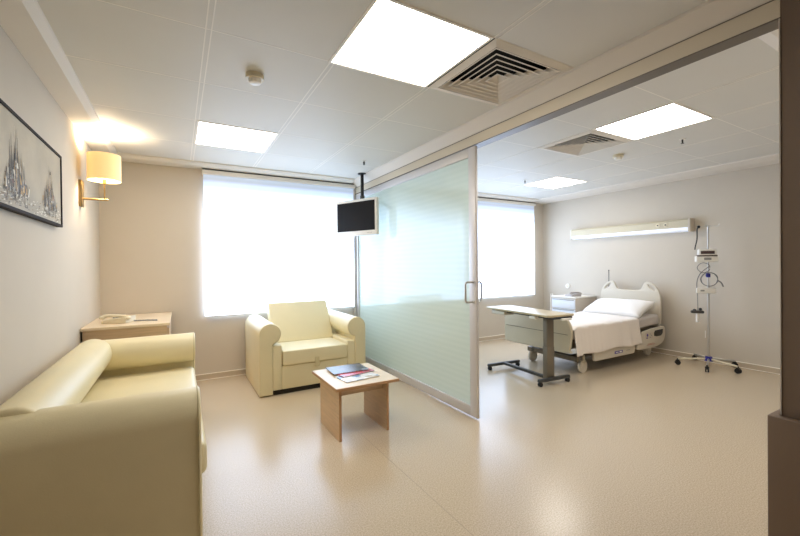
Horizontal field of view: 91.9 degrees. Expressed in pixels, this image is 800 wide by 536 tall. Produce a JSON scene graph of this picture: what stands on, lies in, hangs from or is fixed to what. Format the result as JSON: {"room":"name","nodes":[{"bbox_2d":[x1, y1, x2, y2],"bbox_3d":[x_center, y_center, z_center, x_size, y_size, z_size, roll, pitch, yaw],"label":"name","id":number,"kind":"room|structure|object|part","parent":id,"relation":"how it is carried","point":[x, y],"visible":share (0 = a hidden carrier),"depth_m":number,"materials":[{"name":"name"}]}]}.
{"room":"hospital room","nodes":[
{"label":"hospital room","id":0,"kind":"room"},
{"bbox_2d":[0,25,100,405],"bbox_3d":[-1.585,-0.002,1.233,0.120,2.620,6.556,-1,0,-30],"label":"wall","id":1,"kind":"structure","parent":0,"point":[50,275],"depth_m":2.34,"materials":[{"name":"paint"}]},
{"bbox_2d":[0,98,62,226],"bbox_3d":[-1.839,-0.508,1.823,0.032,0.474,1.752,-1,0,-30],"label":"painting","id":2,"kind":"object","parent":1,"relation":"attached to","point":[30,168],"visible":1,"depth_m":2.00,"materials":[{"name":"black"}]},
{"bbox_2d":[0,0,116,154],"bbox_3d":[-1.465,-1.145,1.301,0.181,0.040,6.316,-1,0,-30],"label":"trim","id":3,"kind":"structure","parent":1,"relation":"attached to","point":[25,23],"depth_m":2.15,"materials":[{"name":"beige paint"}]},
{"bbox_2d":[78,151,121,207],"bbox_3d":[-2.538,-0.735,3.282,0.285,0.450,0.236,-1,0,-30],"label":"wall lamp","id":4,"kind":"object","parent":1,"relation":"attached to","point":[104,168],"visible":1,"depth_m":3.21,"materials":[{"name":"beige fabric"}]},
{"bbox_3d":[-2.568,-0.663,3.264,0.172,0.184,0.028,-1,0,-30],"label":"arm","id":5,"kind":"part","parent":4,"relation":"part of","materials":[{"name":"gold metal"}]},
{"bbox_3d":[-2.518,-0.850,3.294,0.236,0.220,0.236,-1,0,-30],"label":"lamp shade","id":6,"kind":"part","parent":4,"relation":"part of","materials":[{"name":"beige fabric"}]},
{"bbox_2d":[99,161,543,374],"bbox_3d":[-0.221,-0.044,5.726,6.718,2.620,0.120,-1,0,-30],"label":"wall","id":7,"kind":"structure","parent":0,"point":[151,223],"depth_m":4.32,"materials":[{"name":"paint"}]},
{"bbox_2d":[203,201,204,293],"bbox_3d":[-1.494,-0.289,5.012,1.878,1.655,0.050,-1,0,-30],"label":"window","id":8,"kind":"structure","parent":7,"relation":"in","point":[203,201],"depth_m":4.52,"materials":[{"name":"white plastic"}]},
{"bbox_2d":[195,368,245,380],"bbox_3d":[-1.854,1.254,4.709,2.803,0.069,0.020,-1,0,-30],"label":"baseboard","id":9,"kind":"structure","parent":7,"relation":"attached to","point":[214,375],"depth_m":4.56,"materials":[{"name":"beige plastic"}]},
{"bbox_2d":[117,152,354,183],"bbox_3d":[-1.781,-1.163,4.636,2.590,0.040,0.216,-1,0,-30],"label":"trim","id":10,"kind":"structure","parent":7,"relation":"attached to","point":[125,157],"depth_m":4.42,"materials":[{"name":"beige paint"}]},
{"bbox_2d":[202,168,355,316],"bbox_3d":[-1.441,-0.294,4.905,1.888,1.701,0.081,-1,0,-30],"label":"window","id":11,"kind":"structure","parent":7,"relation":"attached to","point":[268,238],"depth_m":4.81,"materials":[{"name":"white glass"}]},
{"bbox_3d":[-1.449,-1.111,4.900,1.888,0.046,0.081,-1,0,-30],"label":"head rail","id":12,"kind":"part","parent":11,"relation":"part of","materials":[{"name":"white plastic"}]},
{"bbox_2d":[353,189,356,315],"bbox_3d":[-0.629,0.092,5.386,0.033,2.359,0.037,-1,0,-30],"label":"trim","id":13,"kind":"structure","parent":7,"relation":"attached to","point":[354,196],"depth_m":5.37,"materials":[{"name":"silver metal"}]},
{"bbox_2d":[479,334,505,341],"bbox_3d":[1.099,1.213,6.403,3.745,0.069,0.020,-1,0,-30],"label":"baseboard","id":14,"kind":"structure","parent":7,"relation":"attached to","point":[494,337],"depth_m":6.69,"materials":[{"name":"beige plastic"}]},
{"bbox_2d":[478,197,535,298],"bbox_3d":[1.087,-0.329,6.355,3.240,1.701,0.081,-1,0,-30],"label":"window","id":15,"kind":"structure","parent":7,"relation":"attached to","point":[506,267],"depth_m":6.78,"materials":[{"name":"white glass"}]},
{"bbox_3d":[1.078,-1.146,6.350,3.240,0.046,0.081,-1,0,-30],"label":"head rail","id":16,"kind":"part","parent":15,"relation":"part of","materials":[{"name":"white plastic"}]},
{"bbox_2d":[478,192,537,201],"bbox_3d":[0.966,-1.201,6.211,3.397,0.040,0.216,-1,0,-30],"label":"trim","id":17,"kind":"structure","parent":7,"relation":"attached to","point":[485,195],"depth_m":6.64,"materials":[{"name":"beige paint"}]},
{"bbox_2d":[37,0,778,198],"bbox_3d":[1.368,-1.318,2.926,6.958,0.229,6.556,-1,0,-30],"label":"ceiling","id":18,"kind":"structure","parent":0,"point":[149,70],"depth_m":2.57,"materials":[{"name":"paint"}]},
{"bbox_2d":[194,120,278,152],"bbox_3d":[-1.503,-1.197,3.527,0.640,0.044,0.665,-1,0,-30],"label":"ceiling light","id":19,"kind":"object","parent":18,"relation":"attached to","point":[207,133],"visible":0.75,"depth_m":3.49,"materials":[{"name":"white plastic"}]},
{"bbox_2d":[245,71,263,85],"bbox_3d":[-0.886,-1.151,2.362,0.106,0.054,0.106,-1,0,-30],"label":"smoke detector","id":20,"kind":"object","parent":18,"relation":"attached to","point":[255,78],"visible":1,"depth_m":2.33,"materials":[{"name":"beige plastic"}]},
{"bbox_2d":[336,173,378,236],"bbox_3d":[-0.480,-0.797,4.836,0.665,0.802,0.239,0,0,35],"label":"television","id":21,"kind":"object","parent":18,"relation":"hanging from","point":[358,217],"visible":1,"depth_m":4.73,"materials":[{"name":"black plastic"}]},
{"bbox_3d":[-0.529,-0.618,4.765,0.665,0.445,0.058,0,0,35],"label":"casing","id":22,"kind":"part","parent":21,"relation":"part of","materials":[{"name":"white plastic"}]},
{"bbox_2d":[328,0,493,87],"bbox_3d":[0.035,-1.204,2.109,0.668,0.044,0.645,-1,0,-30],"label":"ceiling light","id":23,"kind":"object","parent":18,"relation":"attached to","point":[401,41],"visible":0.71,"depth_m":2.05,"materials":[{"name":"white plastic"}]},
{"bbox_2d":[428,38,573,105],"bbox_3d":[0.612,-1.240,2.431,0.630,0.117,0.630,-1,0,-30],"label":"ceiling vent","id":24,"kind":"object","parent":18,"relation":"in","point":[498,72],"visible":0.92,"depth_m":2.46,"materials":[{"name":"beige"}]},
{"bbox_2d":[525,177,587,188],"bbox_3d":[2.247,-1.248,5.611,0.650,0.044,0.600,-1,0,-30],"label":"ceiling light","id":25,"kind":"object","parent":18,"relation":"attached to","point":[556,182],"visible":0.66,"depth_m":5.61,"materials":[{"name":"white plastic"}]},
{"bbox_2d":[538,129,632,155],"bbox_3d":[1.804,-1.261,3.795,0.635,0.117,0.610,-1,0,-30],"label":"ceiling vent","id":26,"kind":"object","parent":18,"relation":"in","point":[592,140],"visible":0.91,"depth_m":3.79,"materials":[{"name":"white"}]},
{"bbox_2d":[612,154,623,160],"bbox_3d":[2.359,-1.195,4.185,0.106,0.054,0.106,-1,0,-30],"label":"smoke detector","id":27,"kind":"object","parent":18,"relation":"attached to","point":[616,157],"visible":1,"depth_m":4.15,"materials":[{"name":"beige plastic"}]},
{"bbox_2d":[593,102,713,140],"bbox_3d":[2.115,-1.232,3.253,0.635,0.044,0.640,-1,0,-30],"label":"ceiling light","id":28,"kind":"object","parent":18,"relation":"attached to","point":[671,116],"visible":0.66,"depth_m":3.22,"materials":[{"name":"white plastic"}]},
{"bbox_2d":[758,29,778,51],"bbox_3d":[3.054,-1.199,2.570,3.397,0.040,0.219,-1,0,-30],"label":"trim","id":29,"kind":"structure","parent":18,"relation":"attached to","point":[771,38],"depth_m":1.99,"materials":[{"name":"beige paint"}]},
{"bbox_2d":[355,146,481,418],"bbox_3d":[0.011,0.121,4.309,0.189,2.280,2.505,-1,0,-30],"label":"door","id":30,"kind":"structure","parent":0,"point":[417,281],"depth_m":3.87,"materials":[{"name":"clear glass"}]},
{"bbox_3d":[0.007,-0.981,4.317,0.027,0.077,2.347,-1,0,-30],"label":"rail","id":31,"kind":"part","parent":30,"relation":"part of","materials":[{"name":"silver metal"}]},
{"bbox_3d":[0.029,1.219,4.330,0.027,0.083,2.347,-1,0,-30],"label":"rail","id":32,"kind":"part","parent":30,"relation":"part of","materials":[{"name":"silver metal"}]},
{"bbox_3d":[0.577,0.203,3.230,0.094,0.200,0.032,-1,0,-30],"label":"handle","id":33,"kind":"part","parent":30,"relation":"part of","materials":[{"name":"silver metal"}]},
{"bbox_3d":[0.670,0.202,3.284,0.068,0.200,0.032,-1,0,-30],"label":"handle","id":34,"kind":"part","parent":30,"relation":"part of","materials":[{"name":"silver metal"}]},
{"bbox_2d":[196,338,779,535],"bbox_3d":[1.394,1.317,2.943,6.958,0.100,6.556,-1,0,-30],"label":"floor","id":35,"kind":"structure","parent":0,"point":[637,443],"depth_m":2.62,"materials":[{"name":"laminate"}]},
{"bbox_2d":[0,332,206,535],"bbox_3d":[-1.688,0.919,2.393,0.806,0.766,1.985,-1,0,-30],"label":"sofa","id":36,"kind":"object","parent":35,"relation":"on","point":[109,439],"visible":1,"depth_m":1.61,"materials":[{"name":"beige leather"}]},
{"bbox_3d":[-1.916,0.772,2.219,0.241,0.466,1.695,-1,0,-30],"label":"backrest","id":37,"kind":"part","parent":36,"relation":"part of","materials":[{"name":"beige leather"}]},
{"bbox_2d":[81,367,206,472],"bbox_3d":[-1.635,0.920,2.423,0.672,0.162,1.680,-1,0,-30],"label":"seat cushion","id":38,"kind":"object","parent":36,"relation":"on","point":[108,385],"depth_m":2.83,"materials":[{"name":"beige leather"}]},
{"bbox_3d":[-2.081,0.906,3.165,0.718,0.690,0.240,-1,0,-30],"label":"armrest","id":39,"kind":"part","parent":36,"relation":"part of","materials":[{"name":"beige leather"}]},
{"bbox_2d":[80,312,171,341],"bbox_3d":[-2.558,0.887,3.735,0.652,0.791,0.975,-1,0,-30],"label":"base cabinet","id":40,"kind":"object","parent":35,"relation":"on","point":[95,329],"visible":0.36,"depth_m":3.37,"materials":[{"name":"brown wood"}]},
{"bbox_2d":[99,314,157,323],"bbox_3d":[-2.458,0.452,3.511,0.433,0.084,0.170,-1,0,-8],"label":"telephone","id":41,"kind":"object","parent":40,"relation":"on","point":[117,318],"visible":0.99,"depth_m":3.43,"materials":[{"name":"beige plastic"}]},
{"bbox_3d":[-2.352,0.484,3.587,0.204,0.016,0.034,-1,0,-8],"label":"coiled cord","id":42,"kind":"part","parent":41,"relation":"part of","materials":[{"name":"grey plastic"}]},
{"bbox_2d":[245,300,365,396],"bbox_3d":[-1.116,0.847,4.498,1.152,0.870,0.947,-1,0,-30],"label":"armchair","id":43,"kind":"object","parent":35,"relation":"on","point":[297,339],"visible":0.94,"depth_m":4.24,"materials":[{"name":"beige leather"}]},
{"bbox_3d":[-1.525,0.918,4.273,0.216,0.718,0.930,-1,0,-30],"label":"armrest","id":44,"kind":"part","parent":43,"relation":"part of","materials":[{"name":"beige leather"}]},
{"bbox_3d":[-1.456,1.012,4.290,0.094,0.452,0.870,-1,0,-30],"label":"panel","id":45,"kind":"part","parent":43,"relation":"part of","materials":[{"name":"beige leather"}]},
{"bbox_2d":[267,300,332,342],"bbox_3d":[-1.207,0.654,4.676,0.710,0.485,0.353,-1,0,-30],"label":"cushion","id":46,"kind":"object","parent":43,"relation":"on","point":[301,320],"depth_m":4.63,"materials":[{"name":"beige leather"}]},
{"bbox_2d":[279,337,346,365],"bbox_3d":[-1.015,0.916,4.322,0.690,0.149,0.532,-1,0,-30],"label":"seat cushion","id":47,"kind":"object","parent":43,"relation":"on","point":[301,351],"depth_m":4.15,"materials":[{"name":"beige leather"}]},
{"bbox_3d":[-0.760,1.018,4.689,0.094,0.420,0.870,-1,0,-30],"label":"panel","id":48,"kind":"part","parent":43,"relation":"part of","materials":[{"name":"beige leather"}]},
{"bbox_3d":[-0.713,0.906,4.739,0.216,0.718,0.930,-1,0,-30],"label":"armrest","id":49,"kind":"part","parent":43,"relation":"part of","materials":[{"name":"beige leather"}]},
{"bbox_2d":[312,363,398,441],"bbox_3d":[-0.377,1.080,3.189,0.525,0.407,0.587,-1,0,-30],"label":"coffee table","id":50,"kind":"object","parent":35,"relation":"on","point":[332,389],"visible":0.94,"depth_m":3.06,"materials":[{"name":"brown wood"}]},
{"bbox_3d":[-0.549,1.094,3.049,0.020,0.384,0.435,-1,0,-30],"label":"leg","id":51,"kind":"part","parent":50,"relation":"part of","materials":[{"name":"brown wood"}]},
{"bbox_2d":[335,372,379,382],"bbox_3d":[-0.344,0.874,3.123,0.301,0.006,0.210,-1,0,-36],"label":"magazine","id":52,"kind":"object","parent":50,"relation":"on","point":[367,375],"visible":0.81,"depth_m":3.08,"materials":[{"name":"beige paper"}]},
{"bbox_2d":[337,368,373,377],"bbox_3d":[-0.399,0.867,3.253,0.301,0.006,0.220,-1,0,-39],"label":"magazine","id":53,"kind":"object","parent":52,"relation":"on","point":[343,375],"visible":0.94,"depth_m":3.17,"materials":[{"name":"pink paper"}]},
{"bbox_2d":[326,363,368,374],"bbox_3d":[-0.452,0.861,3.309,0.311,0.006,0.235,-1,0,-28],"label":"magazine","id":54,"kind":"object","parent":53,"relation":"on","point":[335,370],"visible":1,"depth_m":3.30,"materials":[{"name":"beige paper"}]},
{"bbox_3d":[-0.205,1.090,3.246,0.020,0.384,0.435,-1,0,-30],"label":"leg","id":55,"kind":"part","parent":50,"relation":"part of","materials":[{"name":"brown wood"}]},
{"bbox_2d":[487,305,573,386],"bbox_3d":[1.455,0.877,4.558,0.514,0.759,1.089,-1,0,-25],"label":"table","id":56,"kind":"object","parent":35,"relation":"on","point":[548,316],"visible":1,"depth_m":4.22,"materials":[{"name":"beige laminate"}]},
{"bbox_3d":[1.281,0.550,4.819,0.155,0.043,0.230,-1,0,-25],"label":"drawer","id":57,"kind":"part","parent":56,"relation":"part of","materials":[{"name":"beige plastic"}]},
{"bbox_2d":[492,309,571,319],"bbox_3d":[1.519,0.530,4.561,0.280,0.022,1.000,-1,0,-25],"label":"tabletop","id":58,"kind":"object","parent":56,"relation":"on","point":[554,315],"depth_m":4.24,"materials":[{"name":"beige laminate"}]},
{"bbox_2d":[550,293,595,312],"bbox_3d":[2.895,0.828,6.471,0.549,0.805,0.481,-1,0,-30],"label":"base cabinet","id":59,"kind":"object","parent":35,"relation":"on","point":[560,303],"visible":0.48,"depth_m":6.29,"materials":[{"name":"beige wood"}]},
{"bbox_3d":[2.676,0.751,6.334,0.018,0.165,0.433,-1,0,-30],"label":"drawer","id":60,"kind":"part","parent":59,"relation":"part of","materials":[{"name":"white laminate"}]},
{"bbox_3d":[2.674,0.582,6.333,0.018,0.153,0.433,-1,0,-30],"label":"drawer","id":61,"kind":"part","parent":59,"relation":"part of","materials":[{"name":"white laminate"}]},
{"bbox_2d":[565,292,581,296],"bbox_3d":[2.840,0.424,6.356,0.249,0.076,0.162,-1,0,-20],"label":"telephone","id":62,"kind":"object","parent":59,"relation":"on","point":[571,294],"visible":1,"depth_m":6.29,"materials":[{"name":"grey plastic"}]},
{"bbox_2d":[504,270,664,372],"bbox_3d":[2.571,0.640,5.367,2.034,1.200,1.078,-1,0,-30],"label":"hospital bed","id":63,"kind":"object","parent":35,"relation":"on","point":[522,329],"visible":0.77,"depth_m":5.11,"materials":[{"name":"beige plastic"}]},
{"bbox_3d":[1.708,0.770,4.880,0.040,0.445,1.065,-1,0,-30],"label":"footboard","id":64,"kind":"part","parent":63,"relation":"part of","materials":[{"name":"beige plastic"}]},
{"bbox_2d":[569,311,641,356],"bbox_3d":[2.366,0.837,5.154,1.328,0.349,0.960,-1,0,-30],"label":"sheet","id":65,"kind":"object","parent":63,"relation":"on","point":[593,332],"visible":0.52,"depth_m":4.80,"materials":[{"name":"white fabric"}]},
{"bbox_3d":[2.681,1.036,4.838,0.854,0.151,0.030,-1,0,-30],"label":"rail","id":66,"kind":"part","parent":63,"relation":"part of","materials":[{"name":"beige plastic"}]},
{"bbox_3d":[2.595,0.883,5.305,1.920,0.115,0.780,-1,0,-30],"label":"frame","id":67,"kind":"part","parent":63,"relation":"part of","materials":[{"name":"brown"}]},
{"bbox_3d":[2.603,0.741,5.309,1.860,0.162,0.850,-1,0,-30],"label":"mattress","id":68,"kind":"part","parent":63,"relation":"part of","materials":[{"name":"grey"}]},
{"bbox_2d":[582,298,654,317],"bbox_3d":[3.164,0.580,5.643,0.491,0.252,0.859,-1,0,-30],"label":"pillow","id":69,"kind":"object","parent":63,"relation":"on","point":[635,308],"visible":0.87,"depth_m":5.49,"materials":[{"name":"white fabric"}]},
{"bbox_3d":[3.440,0.518,5.804,0.034,0.639,0.888,-1,0,-30],"label":"headboard","id":70,"kind":"part","parent":63,"relation":"part of","materials":[{"name":"beige plastic"}]},
{"bbox_3d":[3.396,0.944,5.243,0.703,0.271,0.034,-1,0,-30],"label":"rail","id":71,"kind":"part","parent":63,"relation":"part of","materials":[{"name":"beige plastic"}]},
{"bbox_2d":[675,224,741,373],"bbox_3d":[3.830,0.345,4.777,0.599,1.772,0.631,-1,0,-30],"label":"stand","id":72,"kind":"object","parent":35,"relation":"on","point":[708,290],"visible":1,"depth_m":4.82,"materials":[{"name":"silver metal"}]},
{"bbox_3d":[3.688,1.145,4.893,0.301,0.040,0.024,0,0,18],"label":"leg","id":73,"kind":"part","parent":72,"relation":"part of","materials":[{"name":"beige plastic"}]},
{"bbox_2d":[695,249,717,261],"bbox_3d":[3.808,-0.155,4.816,0.221,0.158,0.113,0,0,23],"label":"pump","id":74,"kind":"object","parent":72,"relation":"attached to","point":[703,255],"visible":1,"depth_m":4.77,"materials":[{"name":"white plastic"}]},
{"bbox_3d":[4.014,1.143,4.810,0.256,0.040,0.024,-1,0,11],"label":"leg","id":75,"kind":"part","parent":72,"relation":"part of","materials":[{"name":"silver metal"}]},
{"bbox_3d":[3.908,1.145,4.664,0.024,0.040,0.301,-1,0,-16],"label":"leg","id":76,"kind":"part","parent":72,"relation":"part of","materials":[{"name":"beige plastic"}]},
{"bbox_2d":[767,409,799,535],"bbox_3d":[1.658,0.939,1.547,0.180,0.667,0.234,-1,0,-30],"label":"guard","id":77,"kind":"object","parent":35,"relation":"on","point":[783,433],"visible":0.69,"depth_m":1.56,"materials":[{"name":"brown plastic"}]},
{"bbox_2d":[543,164,779,367],"bbox_3d":[3.873,-0.084,5.459,0.120,2.620,4.656,-1,0,-30],"label":"wall","id":78,"kind":"structure","parent":0,"point":[744,312],"depth_m":5.21,"materials":[{"name":"paint"}]},
{"bbox_2d":[570,218,694,239],"bbox_3d":[3.446,-0.576,5.940,0.127,0.176,1.807,-1,0,-30],"label":"light","id":79,"kind":"object","parent":78,"relation":"attached to","point":[681,225],"visible":1,"depth_m":5.74,"materials":[{"name":"beige plastic"}]},
{"bbox_2d":[532,153,778,203],"bbox_3d":[3.646,-1.222,5.328,0.376,0.040,4.414,-1,0,-30],"label":"trim","id":80,"kind":"structure","parent":78,"relation":"attached to","point":[772,159],"depth_m":5.21,"materials":[{"name":"beige paint"}]},
{"bbox_2d":[643,347,779,373],"bbox_3d":[3.831,1.192,5.424,0.020,0.069,4.396,-1,0,-30],"label":"baseboard","id":81,"kind":"structure","parent":78,"relation":"attached to","point":[751,366],"depth_m":4.86,"materials":[{"name":"beige plastic"}]},
{"bbox_2d":[780,0,799,419],"bbox_3d":[2.079,-0.036,0.789,0.090,2.620,1.900,-1,0,-30],"label":"wall","id":82,"kind":"structure","parent":0,"point":[789,9],"depth_m":1.56,"materials":[{"name":"brown paint"}]},
{"bbox_2d":[351,0,770,186],"bbox_3d":[0.895,-1.155,2.654,0.080,0.086,6.316,-1,0,-30],"label":"ceiling beam","id":83,"kind":"structure","parent":82,"relation":"attached to","point":[710,13],"depth_m":2.23,"materials":[{"name":"beige paint"}]},
{"bbox_2d":[354,0,779,194],"bbox_3d":[0.496,-1.111,3.521,0.093,0.174,4.414,-1,0,-30],"label":"sliding door track","id":84,"kind":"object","parent":82,"relation":"attached to","point":[763,19],"depth_m":2.12,"materials":[{"name":"beige"}]},
{"bbox_2d":[779,18,781,414],"bbox_3d":[1.604,-0.209,1.614,0.098,1.626,0.004,-1,0,-30],"label":"trim","id":85,"kind":"structure","parent":82,"relation":"attached to","point":[779,18],"depth_m":1.59,"materials":[{"name":"beige wood"}]}
]}

